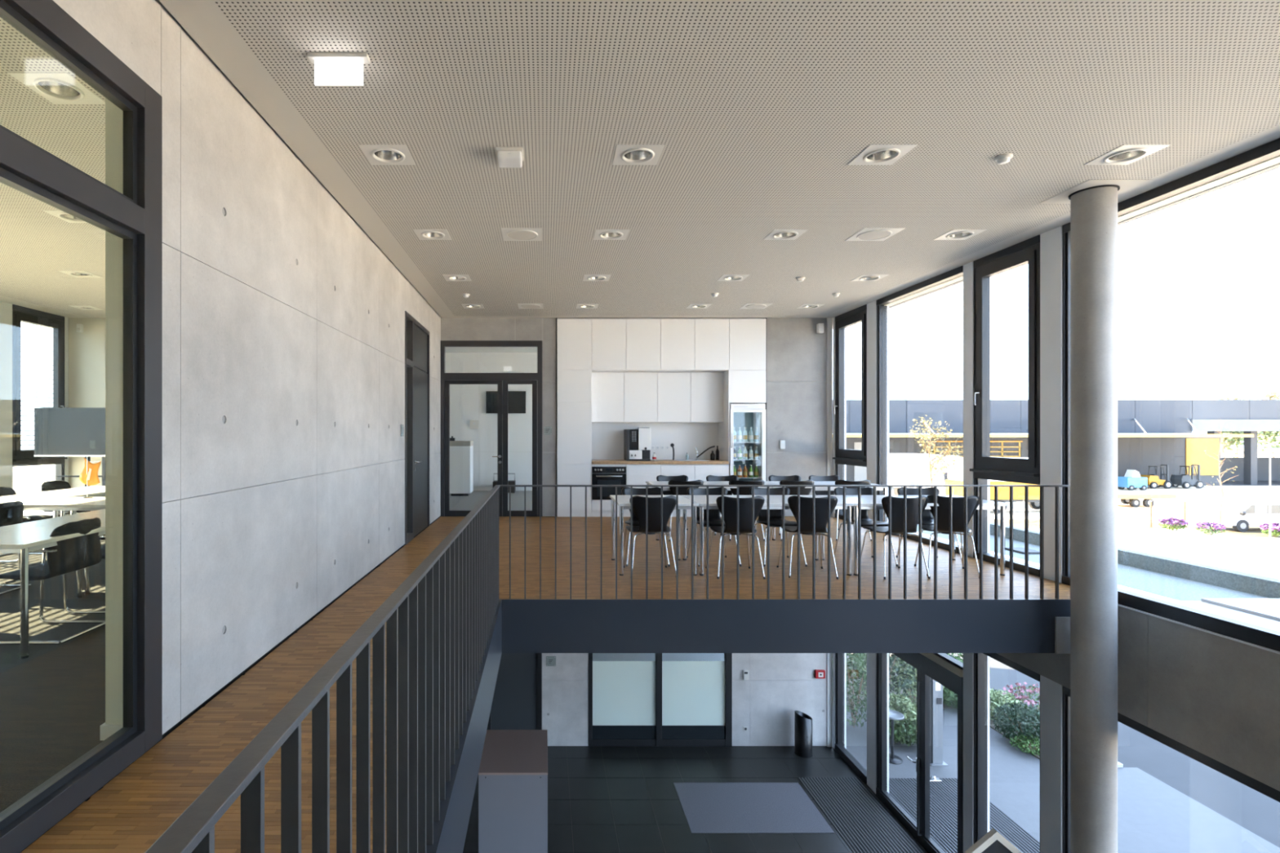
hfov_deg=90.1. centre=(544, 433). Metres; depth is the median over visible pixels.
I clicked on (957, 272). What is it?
window
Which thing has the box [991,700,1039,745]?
round shrub
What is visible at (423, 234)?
recessed light
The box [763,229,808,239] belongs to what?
recessed light
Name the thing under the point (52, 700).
floor
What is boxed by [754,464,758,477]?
drink bottle
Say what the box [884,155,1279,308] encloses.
trim
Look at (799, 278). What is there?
smoke detector
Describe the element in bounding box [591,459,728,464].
countertop
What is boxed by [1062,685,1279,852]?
window
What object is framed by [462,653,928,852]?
floor
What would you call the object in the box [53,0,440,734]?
wall
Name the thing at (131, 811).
floor
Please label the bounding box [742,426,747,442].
drink bottle
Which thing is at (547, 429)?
room sign
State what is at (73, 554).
chair
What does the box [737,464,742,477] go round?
drink bottle
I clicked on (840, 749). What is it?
window
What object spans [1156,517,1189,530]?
bush
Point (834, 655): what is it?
post
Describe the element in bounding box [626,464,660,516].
base cabinet
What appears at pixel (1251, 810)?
ground
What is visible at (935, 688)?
pillar
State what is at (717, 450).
oil bottle
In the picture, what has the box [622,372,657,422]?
upper cabinet
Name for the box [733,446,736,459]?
drink bottle
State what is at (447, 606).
walkway railing
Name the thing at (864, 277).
recessed light
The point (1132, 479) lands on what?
machine
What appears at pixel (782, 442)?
thermostat
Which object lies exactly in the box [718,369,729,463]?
panel
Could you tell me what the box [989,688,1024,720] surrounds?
variegated shrub
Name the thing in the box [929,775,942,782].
stopper
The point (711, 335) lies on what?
upper cabinet
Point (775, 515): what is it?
shell chair
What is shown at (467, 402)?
wall
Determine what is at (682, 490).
shell chair
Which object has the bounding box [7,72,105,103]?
recessed light
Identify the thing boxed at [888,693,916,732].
shrub
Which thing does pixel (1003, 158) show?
smoke detector
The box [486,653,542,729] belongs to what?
door
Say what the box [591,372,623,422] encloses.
upper cabinet
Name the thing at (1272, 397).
tree
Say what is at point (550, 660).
room sign
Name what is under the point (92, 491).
meeting table
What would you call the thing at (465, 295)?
smoke detector
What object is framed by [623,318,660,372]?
upper cabinet
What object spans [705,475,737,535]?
shell chair
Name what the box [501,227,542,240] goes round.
ceiling speaker
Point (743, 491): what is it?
shell chair
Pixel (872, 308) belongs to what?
post
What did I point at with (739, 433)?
drink bottle
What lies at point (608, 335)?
upper cabinet
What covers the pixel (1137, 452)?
warehouse
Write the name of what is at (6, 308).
post
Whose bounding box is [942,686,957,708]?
shrub
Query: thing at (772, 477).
shell chair
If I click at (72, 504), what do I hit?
meeting table
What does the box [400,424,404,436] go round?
room sign
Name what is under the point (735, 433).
drink bottle
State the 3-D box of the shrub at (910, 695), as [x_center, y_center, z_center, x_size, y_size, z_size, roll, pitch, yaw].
[7.330,4.874,12.627,1.240,1.234,1.062,0,0,0]
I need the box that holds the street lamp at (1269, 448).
[1267,447,1279,539]
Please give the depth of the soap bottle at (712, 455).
11.39 m
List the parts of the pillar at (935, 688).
panel, plate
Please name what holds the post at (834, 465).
attached to the wall at (798, 409)
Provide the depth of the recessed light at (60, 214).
5.90 m
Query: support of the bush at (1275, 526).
on the ground
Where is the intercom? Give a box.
[742,670,748,679]
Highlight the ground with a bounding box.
[13,448,1279,848]
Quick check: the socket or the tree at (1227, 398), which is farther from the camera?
the tree at (1227, 398)
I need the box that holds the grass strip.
[989,519,1279,537]
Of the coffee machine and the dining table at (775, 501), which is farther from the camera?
the coffee machine
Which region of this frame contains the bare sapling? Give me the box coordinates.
[1201,421,1238,531]
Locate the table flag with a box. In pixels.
[79,456,101,498]
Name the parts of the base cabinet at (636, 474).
drawer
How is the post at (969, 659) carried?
attached to the wall at (1216, 695)
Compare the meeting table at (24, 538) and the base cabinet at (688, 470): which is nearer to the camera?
the meeting table at (24, 538)
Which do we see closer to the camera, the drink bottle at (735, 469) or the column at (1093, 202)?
the column at (1093, 202)
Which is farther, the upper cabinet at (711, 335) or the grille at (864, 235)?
the upper cabinet at (711, 335)
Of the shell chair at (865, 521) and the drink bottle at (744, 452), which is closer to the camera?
the shell chair at (865, 521)
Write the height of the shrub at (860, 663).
1.912 m
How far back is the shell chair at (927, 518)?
7.35 m
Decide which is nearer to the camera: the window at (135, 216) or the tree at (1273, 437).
the window at (135, 216)
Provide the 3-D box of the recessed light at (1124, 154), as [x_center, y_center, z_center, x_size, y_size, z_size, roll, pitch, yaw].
[4.210,-2.073,4.580,0.332,0.134,0.332,0,0,0]
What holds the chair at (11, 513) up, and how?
on the floor at (52, 700)
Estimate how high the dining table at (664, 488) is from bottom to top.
0.740 m
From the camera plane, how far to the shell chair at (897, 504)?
6.33 m
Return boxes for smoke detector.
[462,293,470,297]
[711,292,718,297]
[795,276,804,281]
[831,292,839,297]
[994,153,1013,164]
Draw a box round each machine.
[623,427,650,461]
[1117,469,1147,490]
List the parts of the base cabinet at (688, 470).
drawer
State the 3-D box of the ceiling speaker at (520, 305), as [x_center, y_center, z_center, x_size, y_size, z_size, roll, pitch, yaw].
[-0.220,-2.014,10.010,0.402,0.019,0.402,0,0,0]
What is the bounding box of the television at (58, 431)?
[34,407,105,512]
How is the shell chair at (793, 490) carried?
on the floor at (131, 811)
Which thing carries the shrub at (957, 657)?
on the planting bed
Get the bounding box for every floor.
[0,516,439,852]
[20,490,1070,852]
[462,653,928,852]
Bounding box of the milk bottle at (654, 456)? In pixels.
[652,453,656,460]
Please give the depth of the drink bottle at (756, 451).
11.07 m
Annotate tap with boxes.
[695,445,715,460]
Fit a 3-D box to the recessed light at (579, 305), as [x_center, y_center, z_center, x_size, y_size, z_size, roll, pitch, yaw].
[0.673,-2.073,10.010,0.332,0.134,0.332,0,0,0]
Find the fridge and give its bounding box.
[728,404,765,516]
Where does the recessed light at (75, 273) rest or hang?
in the ceiling at (760, 110)
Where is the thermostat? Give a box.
[779,440,785,448]
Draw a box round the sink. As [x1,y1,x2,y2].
[674,459,710,461]
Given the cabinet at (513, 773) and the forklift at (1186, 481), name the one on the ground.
the forklift at (1186, 481)
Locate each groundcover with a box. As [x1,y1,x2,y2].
[989,688,1012,712]
[1008,733,1039,755]
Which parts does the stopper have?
plate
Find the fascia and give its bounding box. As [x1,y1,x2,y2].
[426,599,502,852]
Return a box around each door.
[403,311,429,545]
[440,340,542,516]
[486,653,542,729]
[588,653,732,746]
[875,653,963,852]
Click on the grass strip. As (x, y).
(1253, 531)
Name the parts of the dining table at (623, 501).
leg, leg, leg, leg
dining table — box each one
[609,495,698,575]
[645,481,772,540]
[681,495,854,575]
[754,481,888,540]
[820,495,1008,575]
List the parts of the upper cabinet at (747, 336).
door, door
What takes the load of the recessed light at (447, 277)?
in the ceiling at (760, 110)
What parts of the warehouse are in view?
cladding panel, dock door, cladding panel, dock door, cladding panel, door frame, dock door, door rail, dock door, door rail, door rail, door rail, cladding panel, door frame, door rail, dock door, cladding panel, dock door, cladding panel, tie rod, cladding panel, tie rod, yellow panel, cladding panel, cladding panel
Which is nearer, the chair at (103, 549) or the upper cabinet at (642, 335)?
the chair at (103, 549)
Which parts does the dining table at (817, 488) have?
leg, leg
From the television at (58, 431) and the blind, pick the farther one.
the blind
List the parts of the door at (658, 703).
kick panel, rail, kick panel, rail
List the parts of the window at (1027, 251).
handle, rail, sill, sash, rail, head rail, casement frame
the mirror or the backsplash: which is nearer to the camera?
the backsplash
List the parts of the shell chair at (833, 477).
leg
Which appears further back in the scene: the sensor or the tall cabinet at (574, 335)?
the tall cabinet at (574, 335)
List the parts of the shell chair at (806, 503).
leg, leg, leg, leg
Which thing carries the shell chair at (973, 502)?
on the floor at (131, 811)
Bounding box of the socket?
[743,726,747,731]
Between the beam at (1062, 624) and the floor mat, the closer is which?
the beam at (1062, 624)
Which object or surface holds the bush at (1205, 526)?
on the ground
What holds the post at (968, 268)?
attached to the wall at (1216, 695)
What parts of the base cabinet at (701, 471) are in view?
drawer, drawer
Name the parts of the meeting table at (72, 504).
leg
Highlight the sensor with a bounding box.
[495,146,523,167]
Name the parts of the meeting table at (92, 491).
leg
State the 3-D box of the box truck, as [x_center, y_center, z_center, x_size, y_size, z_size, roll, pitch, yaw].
[30.999,3.595,51.150,2.500,3.750,7.700,0,0,0]
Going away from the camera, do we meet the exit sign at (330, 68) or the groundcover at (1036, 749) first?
the exit sign at (330, 68)
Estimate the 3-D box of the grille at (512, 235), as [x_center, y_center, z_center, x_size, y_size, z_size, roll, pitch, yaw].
[-0.230,-2.007,6.410,0.292,0.005,0.292,0,0,0]
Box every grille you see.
[507,231,536,239]
[521,305,540,308]
[746,305,764,308]
[857,231,890,239]
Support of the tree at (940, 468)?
on the grass strip
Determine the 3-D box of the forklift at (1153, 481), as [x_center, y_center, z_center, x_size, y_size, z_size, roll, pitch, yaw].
[61.800,4.295,63.500,3.300,2.350,1.350,0,0,0]
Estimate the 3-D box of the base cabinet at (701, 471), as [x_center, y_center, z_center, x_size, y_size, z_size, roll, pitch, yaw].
[2.912,0.992,11.325,0.598,0.916,0.650,0,0,0]
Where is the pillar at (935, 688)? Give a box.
[929,677,948,765]
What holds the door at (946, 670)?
in the wall at (1216, 695)
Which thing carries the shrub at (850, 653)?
on the planting bed
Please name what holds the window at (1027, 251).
in the wall at (1216, 695)
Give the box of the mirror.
[1240,511,1246,515]
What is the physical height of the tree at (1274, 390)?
13.530 m
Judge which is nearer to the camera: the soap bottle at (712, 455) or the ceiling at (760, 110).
the ceiling at (760, 110)
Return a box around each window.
[0,0,162,852]
[12,304,67,518]
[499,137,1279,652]
[832,304,866,519]
[835,653,866,783]
[876,265,963,554]
[969,235,1039,577]
[976,653,1039,841]
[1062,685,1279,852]
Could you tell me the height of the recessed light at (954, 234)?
0.134 m
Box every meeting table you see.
[0,485,105,516]
[0,497,62,517]
[0,513,105,658]
[17,497,105,569]
[80,509,105,595]
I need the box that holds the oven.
[591,466,626,499]
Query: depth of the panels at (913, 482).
44.80 m
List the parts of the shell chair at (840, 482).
leg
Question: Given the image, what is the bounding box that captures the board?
[964,828,1022,852]
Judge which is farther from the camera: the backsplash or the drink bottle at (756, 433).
the backsplash
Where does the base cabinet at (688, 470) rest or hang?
on the floor at (131, 811)
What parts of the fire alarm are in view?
call plate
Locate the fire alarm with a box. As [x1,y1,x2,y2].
[814,670,825,678]
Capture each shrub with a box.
[846,653,866,727]
[846,653,903,695]
[849,653,916,704]
[888,653,944,705]
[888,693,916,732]
[888,715,916,746]
[904,653,959,701]
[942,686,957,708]
[947,653,991,673]
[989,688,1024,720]
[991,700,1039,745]
[1002,682,1039,714]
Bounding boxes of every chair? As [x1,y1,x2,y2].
[0,486,53,562]
[0,500,31,595]
[0,517,105,644]
[40,480,104,537]
[63,534,105,613]
[621,487,670,566]
[623,495,675,577]
[656,475,688,529]
[660,480,704,541]
[686,486,742,566]
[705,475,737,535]
[705,496,765,579]
[720,480,764,541]
[748,487,807,566]
[768,475,812,535]
[776,495,838,579]
[779,479,814,541]
[808,475,853,529]
[833,486,897,566]
[835,479,871,541]
[861,495,930,579]
[895,487,962,563]
[914,494,979,578]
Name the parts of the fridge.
panel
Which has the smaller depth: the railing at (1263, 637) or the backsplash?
the railing at (1263, 637)
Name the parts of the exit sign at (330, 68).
light panel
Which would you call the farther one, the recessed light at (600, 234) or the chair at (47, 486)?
the chair at (47, 486)
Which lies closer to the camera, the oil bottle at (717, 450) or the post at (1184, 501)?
the oil bottle at (717, 450)
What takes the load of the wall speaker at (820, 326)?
attached to the wall at (798, 409)
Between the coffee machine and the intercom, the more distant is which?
the coffee machine
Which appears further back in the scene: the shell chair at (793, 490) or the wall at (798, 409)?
the wall at (798, 409)
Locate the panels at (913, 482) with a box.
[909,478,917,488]
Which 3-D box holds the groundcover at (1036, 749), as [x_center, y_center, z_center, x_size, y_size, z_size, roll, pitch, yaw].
[8.337,5.322,10.831,0.700,0.302,0.574,0,0,0]
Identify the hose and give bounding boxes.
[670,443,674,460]
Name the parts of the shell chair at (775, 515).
leg, leg, leg, leg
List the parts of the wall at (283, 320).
concrete panel, concrete panel, concrete panel, concrete panel, concrete panel, concrete panel, concrete panel, concrete panel, concrete panel, concrete panel, concrete panel, concrete panel, concrete panel, concrete panel, concrete panel, concrete panel, concrete panel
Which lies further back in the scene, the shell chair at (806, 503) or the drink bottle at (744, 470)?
the drink bottle at (744, 470)
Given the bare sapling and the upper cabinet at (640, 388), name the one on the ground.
the bare sapling
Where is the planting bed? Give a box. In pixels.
[846,653,1123,767]
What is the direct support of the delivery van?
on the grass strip
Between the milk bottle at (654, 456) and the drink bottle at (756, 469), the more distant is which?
the milk bottle at (654, 456)
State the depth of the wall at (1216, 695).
4.85 m
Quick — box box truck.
[888,453,959,495]
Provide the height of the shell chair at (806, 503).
0.830 m
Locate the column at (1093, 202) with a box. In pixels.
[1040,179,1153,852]
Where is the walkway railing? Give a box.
[145,484,500,852]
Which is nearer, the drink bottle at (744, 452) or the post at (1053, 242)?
the post at (1053, 242)
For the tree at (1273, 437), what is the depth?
106.53 m
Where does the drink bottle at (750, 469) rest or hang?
on the fridge
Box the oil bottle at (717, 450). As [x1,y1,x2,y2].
[715,445,719,460]
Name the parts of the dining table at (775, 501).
leg, leg, leg, leg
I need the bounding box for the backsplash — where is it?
[591,422,718,459]
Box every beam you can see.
[502,599,1070,653]
[1054,617,1119,653]
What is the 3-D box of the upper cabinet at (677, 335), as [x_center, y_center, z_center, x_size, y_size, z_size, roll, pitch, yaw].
[2.316,-1.556,11.325,0.590,0.899,0.650,0,0,0]
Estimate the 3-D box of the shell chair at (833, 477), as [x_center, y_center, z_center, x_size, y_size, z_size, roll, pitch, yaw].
[4.199,1.037,9.267,0.482,0.830,0.530,0,0,-2]
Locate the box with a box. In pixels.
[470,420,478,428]
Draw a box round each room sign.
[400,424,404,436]
[543,426,551,435]
[546,656,555,666]
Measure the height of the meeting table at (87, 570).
0.740 m
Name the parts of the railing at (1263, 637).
gallery railing, handrail, rail, head rail, rail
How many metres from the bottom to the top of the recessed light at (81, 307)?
0.134 m
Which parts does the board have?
panel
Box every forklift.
[1140,464,1174,488]
[1169,464,1209,488]
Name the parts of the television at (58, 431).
trim, post, post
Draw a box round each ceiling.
[0,0,1279,318]
[444,318,557,352]
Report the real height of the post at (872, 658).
3.030 m
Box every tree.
[906,414,963,487]
[1195,389,1266,457]
[1199,392,1265,457]
[1227,396,1279,455]
[1250,386,1279,457]
[1262,390,1279,455]
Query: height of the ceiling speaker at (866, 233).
0.019 m
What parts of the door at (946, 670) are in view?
door, rail, handle plate, door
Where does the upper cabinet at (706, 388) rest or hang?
attached to the wall at (798, 409)
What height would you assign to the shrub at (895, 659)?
1.898 m
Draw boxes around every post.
[0,301,12,488]
[53,316,68,515]
[832,316,846,517]
[832,653,846,749]
[866,300,888,521]
[866,653,888,794]
[963,261,989,557]
[963,653,989,852]
[1040,226,1066,583]
[1040,675,1066,852]
[1149,500,1152,527]
[1183,500,1186,527]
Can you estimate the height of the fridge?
1.970 m
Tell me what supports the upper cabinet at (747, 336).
attached to the wall at (798, 409)
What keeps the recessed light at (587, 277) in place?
in the ceiling at (760, 110)
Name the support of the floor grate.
on the pavement
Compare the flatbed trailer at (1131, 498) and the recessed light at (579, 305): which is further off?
the flatbed trailer at (1131, 498)
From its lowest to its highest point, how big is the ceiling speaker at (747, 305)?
0.019 m
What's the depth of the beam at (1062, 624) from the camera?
5.51 m
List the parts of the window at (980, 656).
rail, head rail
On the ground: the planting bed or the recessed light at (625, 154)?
the planting bed
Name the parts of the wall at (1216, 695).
concrete panel, concrete panel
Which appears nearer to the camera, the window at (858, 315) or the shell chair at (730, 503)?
the shell chair at (730, 503)
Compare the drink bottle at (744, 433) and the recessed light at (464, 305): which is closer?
the recessed light at (464, 305)
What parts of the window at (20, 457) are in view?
casement frame, head rail, sash, sill, rail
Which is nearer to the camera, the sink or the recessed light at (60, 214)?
the recessed light at (60, 214)
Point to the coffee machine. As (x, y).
(637, 442)
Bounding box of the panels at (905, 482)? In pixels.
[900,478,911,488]
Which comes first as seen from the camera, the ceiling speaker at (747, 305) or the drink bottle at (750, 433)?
the ceiling speaker at (747, 305)
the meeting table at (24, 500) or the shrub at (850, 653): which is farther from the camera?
the shrub at (850, 653)
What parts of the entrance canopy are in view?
deck panel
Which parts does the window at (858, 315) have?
rail, rail, sill, sash, head rail, casement frame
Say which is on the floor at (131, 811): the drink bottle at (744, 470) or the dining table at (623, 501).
the dining table at (623, 501)
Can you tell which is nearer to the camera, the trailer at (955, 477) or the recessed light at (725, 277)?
the recessed light at (725, 277)
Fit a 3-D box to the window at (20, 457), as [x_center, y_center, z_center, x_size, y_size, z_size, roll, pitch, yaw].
[-8.319,-0.265,10.400,0.163,3.510,1.060,0,0,0]
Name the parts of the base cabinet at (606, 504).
drawer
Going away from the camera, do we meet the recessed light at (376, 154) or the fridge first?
the recessed light at (376, 154)
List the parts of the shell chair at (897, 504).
leg, leg, leg, leg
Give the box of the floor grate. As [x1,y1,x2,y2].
[888,777,1039,852]
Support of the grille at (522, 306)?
attached to the ceiling speaker at (520, 305)
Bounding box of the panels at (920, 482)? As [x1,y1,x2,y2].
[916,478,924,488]
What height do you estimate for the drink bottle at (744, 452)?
0.220 m
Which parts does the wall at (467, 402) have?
wall panel, wall panel, wall panel, wall panel, wall panel, wall panel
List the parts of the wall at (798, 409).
concrete panel, concrete panel, concrete panel, concrete panel, concrete panel, concrete panel, concrete panel, concrete panel, concrete panel, concrete panel, concrete panel, concrete panel, concrete panel, concrete panel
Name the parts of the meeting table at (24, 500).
leg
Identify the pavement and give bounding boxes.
[846,708,1279,852]
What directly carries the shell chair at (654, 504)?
on the floor at (131, 811)
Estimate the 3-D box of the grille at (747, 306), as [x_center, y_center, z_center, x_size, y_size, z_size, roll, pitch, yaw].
[3.340,-2.007,10.010,0.292,0.005,0.292,0,0,0]
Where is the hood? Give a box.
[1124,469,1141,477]
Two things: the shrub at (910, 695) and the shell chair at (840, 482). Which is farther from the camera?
the shrub at (910, 695)
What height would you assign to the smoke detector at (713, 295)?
0.048 m
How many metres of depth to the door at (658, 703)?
11.08 m
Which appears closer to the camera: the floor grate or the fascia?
the fascia
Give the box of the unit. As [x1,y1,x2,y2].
[449,440,473,496]
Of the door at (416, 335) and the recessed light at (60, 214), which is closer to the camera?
the recessed light at (60, 214)
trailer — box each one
[945,457,1039,513]
[1117,491,1176,506]
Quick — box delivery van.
[1197,499,1279,532]
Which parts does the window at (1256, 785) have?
rail, head rail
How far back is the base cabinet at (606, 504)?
11.02 m
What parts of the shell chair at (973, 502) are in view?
leg, leg, leg, leg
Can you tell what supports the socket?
attached to the wall at (798, 409)
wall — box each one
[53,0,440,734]
[68,317,832,746]
[444,352,542,490]
[995,604,1279,791]
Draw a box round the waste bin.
[794,710,813,758]
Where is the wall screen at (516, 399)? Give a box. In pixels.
[485,391,525,413]
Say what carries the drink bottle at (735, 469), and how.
on the fridge
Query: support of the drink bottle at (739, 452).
on the fridge
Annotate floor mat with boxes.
[673,782,834,833]
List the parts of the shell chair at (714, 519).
leg, leg, leg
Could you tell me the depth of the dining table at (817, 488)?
8.59 m
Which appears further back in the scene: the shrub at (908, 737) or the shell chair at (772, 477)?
the shrub at (908, 737)
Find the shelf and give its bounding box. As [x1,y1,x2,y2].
[737,475,760,478]
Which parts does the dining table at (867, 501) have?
leg, leg, leg, leg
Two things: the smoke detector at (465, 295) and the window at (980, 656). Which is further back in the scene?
the smoke detector at (465, 295)
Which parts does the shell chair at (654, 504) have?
leg, leg, leg, leg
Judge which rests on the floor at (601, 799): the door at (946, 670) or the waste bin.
the waste bin
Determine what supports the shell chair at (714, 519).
on the floor at (131, 811)
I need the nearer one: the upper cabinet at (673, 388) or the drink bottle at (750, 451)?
the drink bottle at (750, 451)
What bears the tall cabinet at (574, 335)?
on the floor at (131, 811)
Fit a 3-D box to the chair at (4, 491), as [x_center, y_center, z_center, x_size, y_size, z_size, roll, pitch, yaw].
[-6.162,1.036,7.350,0.548,0.829,0.564,0,0,0]
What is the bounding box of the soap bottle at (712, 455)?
[710,450,715,460]
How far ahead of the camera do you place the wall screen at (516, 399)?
15.95 m
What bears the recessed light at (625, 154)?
in the ceiling at (760, 110)
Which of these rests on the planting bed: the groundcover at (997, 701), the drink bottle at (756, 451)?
the groundcover at (997, 701)
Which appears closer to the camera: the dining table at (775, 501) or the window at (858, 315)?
the dining table at (775, 501)
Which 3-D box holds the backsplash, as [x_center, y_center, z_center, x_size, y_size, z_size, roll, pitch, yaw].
[2.016,0.115,11.659,2.392,0.730,0.017,0,0,0]
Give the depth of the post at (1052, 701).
6.26 m
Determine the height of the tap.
0.266 m
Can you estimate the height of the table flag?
0.460 m
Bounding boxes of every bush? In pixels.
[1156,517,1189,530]
[1195,520,1226,535]
[1258,522,1279,537]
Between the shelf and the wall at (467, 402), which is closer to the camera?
the shelf
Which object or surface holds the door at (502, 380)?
in the wall at (798, 409)
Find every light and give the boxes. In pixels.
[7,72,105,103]
[41,209,87,222]
[58,271,102,277]
[68,305,104,310]
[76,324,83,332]
[358,144,415,164]
[413,229,451,239]
[442,274,471,280]
[461,303,484,308]
[576,303,598,308]
[582,274,610,280]
[593,229,629,239]
[612,144,665,164]
[685,303,711,308]
[717,274,750,280]
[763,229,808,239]
[795,303,826,308]
[847,144,917,164]
[851,274,889,280]
[933,229,986,239]
[1083,144,1171,164]
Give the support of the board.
on the floor at (601, 799)
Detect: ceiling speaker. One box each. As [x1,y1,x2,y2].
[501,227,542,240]
[517,303,543,308]
[739,303,772,308]
[844,227,905,240]
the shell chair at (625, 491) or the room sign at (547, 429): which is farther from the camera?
the room sign at (547, 429)
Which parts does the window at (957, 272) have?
rail, head rail, rail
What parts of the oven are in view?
handle, control panel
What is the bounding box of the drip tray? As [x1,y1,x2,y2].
[629,449,641,458]
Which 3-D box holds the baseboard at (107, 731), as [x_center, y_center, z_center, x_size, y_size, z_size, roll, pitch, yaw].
[-2.015,1.415,5.492,0.170,0.070,5.015,0,0,0]
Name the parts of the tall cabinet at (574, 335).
door, door, door, door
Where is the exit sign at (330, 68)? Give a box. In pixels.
[306,53,370,85]
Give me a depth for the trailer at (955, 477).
43.50 m
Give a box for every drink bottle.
[733,426,736,442]
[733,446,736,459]
[733,464,736,475]
[737,426,742,442]
[737,446,742,459]
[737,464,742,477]
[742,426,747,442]
[742,446,747,459]
[742,464,747,477]
[748,426,753,442]
[748,446,753,459]
[748,464,753,477]
[754,426,758,442]
[754,446,758,459]
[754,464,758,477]
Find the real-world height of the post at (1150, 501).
1.550 m
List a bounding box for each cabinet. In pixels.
[478,729,547,852]
[556,318,591,516]
[591,318,626,372]
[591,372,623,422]
[591,464,626,516]
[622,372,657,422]
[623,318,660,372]
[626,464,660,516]
[655,372,690,422]
[657,318,694,372]
[660,464,694,516]
[688,372,723,422]
[690,318,728,372]
[694,464,728,516]
[728,318,766,404]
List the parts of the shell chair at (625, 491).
leg, leg, leg, leg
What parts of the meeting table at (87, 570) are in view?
leg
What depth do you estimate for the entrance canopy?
5.96 m
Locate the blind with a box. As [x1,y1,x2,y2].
[21,321,53,449]
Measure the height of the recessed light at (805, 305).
0.134 m
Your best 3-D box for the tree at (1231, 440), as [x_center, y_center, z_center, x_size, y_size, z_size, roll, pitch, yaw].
[107.856,-0.437,100.109,9.983,11.826,9.090,0,0,0]
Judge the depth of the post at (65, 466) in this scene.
10.95 m
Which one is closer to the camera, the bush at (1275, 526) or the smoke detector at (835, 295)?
the smoke detector at (835, 295)
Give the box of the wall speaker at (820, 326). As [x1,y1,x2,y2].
[816,323,823,333]
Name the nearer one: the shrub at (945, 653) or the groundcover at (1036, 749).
the groundcover at (1036, 749)
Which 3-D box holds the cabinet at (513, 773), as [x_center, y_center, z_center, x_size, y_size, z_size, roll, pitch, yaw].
[-0.380,4.770,8.134,0.836,1.400,1.101,0,0,0]
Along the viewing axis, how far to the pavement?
9.39 m
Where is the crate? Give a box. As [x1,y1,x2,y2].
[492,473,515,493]
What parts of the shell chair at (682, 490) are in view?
leg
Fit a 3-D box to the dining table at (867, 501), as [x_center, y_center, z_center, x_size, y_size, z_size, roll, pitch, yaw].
[3.935,1.080,6.860,1.564,0.740,0.874,0,0,0]
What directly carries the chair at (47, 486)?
on the floor at (52, 700)
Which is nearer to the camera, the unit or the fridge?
the fridge
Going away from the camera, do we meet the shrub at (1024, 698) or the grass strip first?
the shrub at (1024, 698)
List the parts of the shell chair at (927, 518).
leg, leg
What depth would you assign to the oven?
10.99 m
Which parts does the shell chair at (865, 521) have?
leg, leg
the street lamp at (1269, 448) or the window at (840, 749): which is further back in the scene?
the street lamp at (1269, 448)
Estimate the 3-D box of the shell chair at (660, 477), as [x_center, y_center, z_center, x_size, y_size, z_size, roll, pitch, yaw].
[1.919,1.037,9.267,0.482,0.830,0.530,0,0,-2]
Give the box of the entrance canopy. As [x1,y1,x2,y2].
[915,515,1279,631]
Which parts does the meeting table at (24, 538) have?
leg, leg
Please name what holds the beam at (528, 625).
attached to the floor slab
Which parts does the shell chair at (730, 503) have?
leg, leg, leg, leg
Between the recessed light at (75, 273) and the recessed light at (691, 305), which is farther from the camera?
the recessed light at (691, 305)
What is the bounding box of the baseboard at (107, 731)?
[100,722,123,740]
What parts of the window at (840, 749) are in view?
rail, rail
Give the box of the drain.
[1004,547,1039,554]
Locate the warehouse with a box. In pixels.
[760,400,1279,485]
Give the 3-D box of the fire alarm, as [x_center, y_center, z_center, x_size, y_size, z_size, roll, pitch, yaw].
[4.803,4.197,11.022,0.165,0.140,0.056,0,0,0]
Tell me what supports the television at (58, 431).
on the floor at (52, 700)

